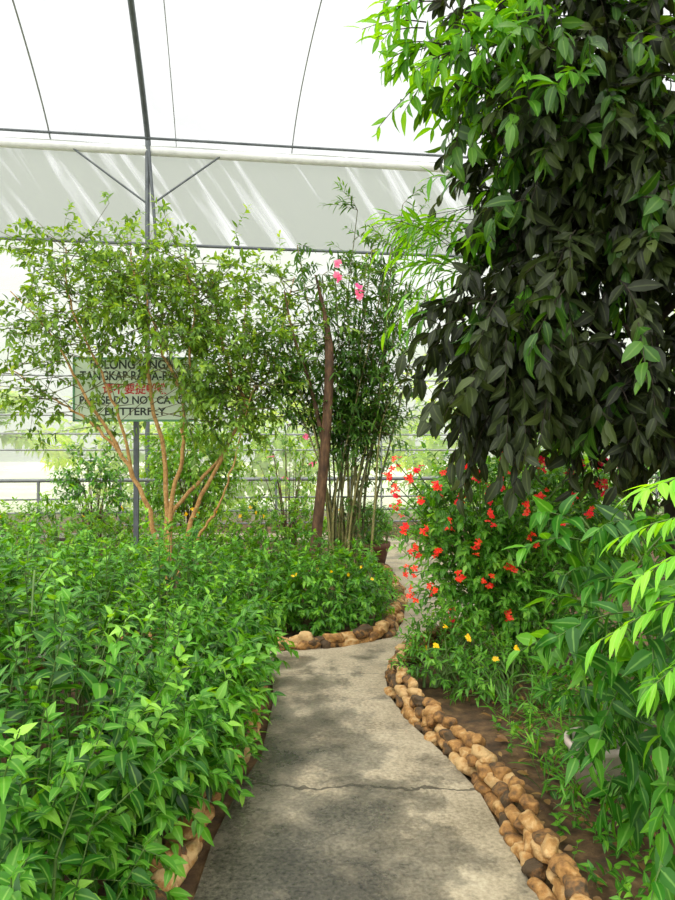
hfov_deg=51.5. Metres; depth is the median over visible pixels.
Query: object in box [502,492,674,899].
shrub
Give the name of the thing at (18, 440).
palm
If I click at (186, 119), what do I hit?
ceiling
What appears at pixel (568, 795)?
weeds
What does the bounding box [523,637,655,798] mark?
potted plant
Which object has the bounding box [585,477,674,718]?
shrub
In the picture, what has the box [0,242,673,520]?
wall
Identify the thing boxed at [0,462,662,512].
ground
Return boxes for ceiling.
[0,0,494,158]
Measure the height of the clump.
4.655 m
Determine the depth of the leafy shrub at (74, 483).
10.81 m
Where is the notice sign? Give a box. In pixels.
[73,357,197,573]
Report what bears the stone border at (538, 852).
on the ground at (468, 715)
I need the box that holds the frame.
[0,0,656,522]
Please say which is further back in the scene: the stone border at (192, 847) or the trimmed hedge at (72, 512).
the trimmed hedge at (72, 512)
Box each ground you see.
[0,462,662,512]
[0,512,674,899]
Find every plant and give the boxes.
[345,499,399,572]
[386,587,566,716]
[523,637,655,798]
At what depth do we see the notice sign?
8.61 m
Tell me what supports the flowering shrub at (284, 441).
on the ground at (468, 715)
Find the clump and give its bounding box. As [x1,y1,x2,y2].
[228,177,464,588]
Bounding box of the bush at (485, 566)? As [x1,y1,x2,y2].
[382,433,665,675]
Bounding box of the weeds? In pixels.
[479,664,674,899]
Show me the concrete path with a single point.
(351, 801)
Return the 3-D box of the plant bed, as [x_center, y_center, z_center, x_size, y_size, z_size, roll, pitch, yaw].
[-1.393,1.189,6.732,4.056,1.078,2.180,0,0,2]
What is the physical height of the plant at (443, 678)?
0.730 m
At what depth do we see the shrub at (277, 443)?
18.95 m
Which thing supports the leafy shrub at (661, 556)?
on the ground at (468, 715)
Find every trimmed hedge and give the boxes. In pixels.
[0,489,215,578]
[178,493,355,574]
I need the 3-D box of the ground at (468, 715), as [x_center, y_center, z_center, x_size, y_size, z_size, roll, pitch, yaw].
[0.000,1.610,7.000,28.000,0.064,22.000,0,0,0]
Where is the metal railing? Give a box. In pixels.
[0,475,659,530]
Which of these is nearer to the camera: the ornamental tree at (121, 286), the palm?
the ornamental tree at (121, 286)
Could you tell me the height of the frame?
11.546 m
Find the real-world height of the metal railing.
1.078 m
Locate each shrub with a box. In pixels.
[37,370,371,512]
[41,436,132,552]
[131,413,251,547]
[230,422,332,558]
[357,348,609,509]
[464,450,621,546]
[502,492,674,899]
[504,440,665,587]
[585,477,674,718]
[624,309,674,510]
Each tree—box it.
[0,192,382,585]
[343,0,674,594]
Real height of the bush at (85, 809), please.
1.367 m
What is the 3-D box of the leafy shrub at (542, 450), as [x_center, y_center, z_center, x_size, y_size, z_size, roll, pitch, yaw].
[3.424,0.940,11.716,2.876,2.018,1.827,0,0,10]
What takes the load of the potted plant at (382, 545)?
on the ground at (468, 715)
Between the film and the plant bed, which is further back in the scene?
the film
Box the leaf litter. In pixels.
[453,661,674,899]
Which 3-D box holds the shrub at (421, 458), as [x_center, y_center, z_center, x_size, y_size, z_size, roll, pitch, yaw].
[4.557,-0.398,20.039,8.605,6.121,4.117,0,0,4]
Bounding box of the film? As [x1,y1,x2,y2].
[0,137,538,257]
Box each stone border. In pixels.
[7,658,267,899]
[33,563,408,650]
[384,609,591,899]
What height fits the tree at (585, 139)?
5.155 m
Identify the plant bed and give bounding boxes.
[0,518,403,635]
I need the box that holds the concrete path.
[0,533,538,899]
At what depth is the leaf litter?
3.41 m
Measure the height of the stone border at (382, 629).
0.192 m
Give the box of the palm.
[0,386,82,471]
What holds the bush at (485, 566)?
on the ground at (468, 715)
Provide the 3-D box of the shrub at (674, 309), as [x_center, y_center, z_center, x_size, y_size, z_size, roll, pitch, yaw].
[11.010,-0.686,19.997,7.049,7.565,4.050,0,0,0]
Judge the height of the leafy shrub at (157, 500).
2.268 m
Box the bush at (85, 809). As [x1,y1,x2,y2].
[0,503,298,899]
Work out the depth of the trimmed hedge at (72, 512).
9.15 m
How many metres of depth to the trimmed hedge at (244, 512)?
9.14 m

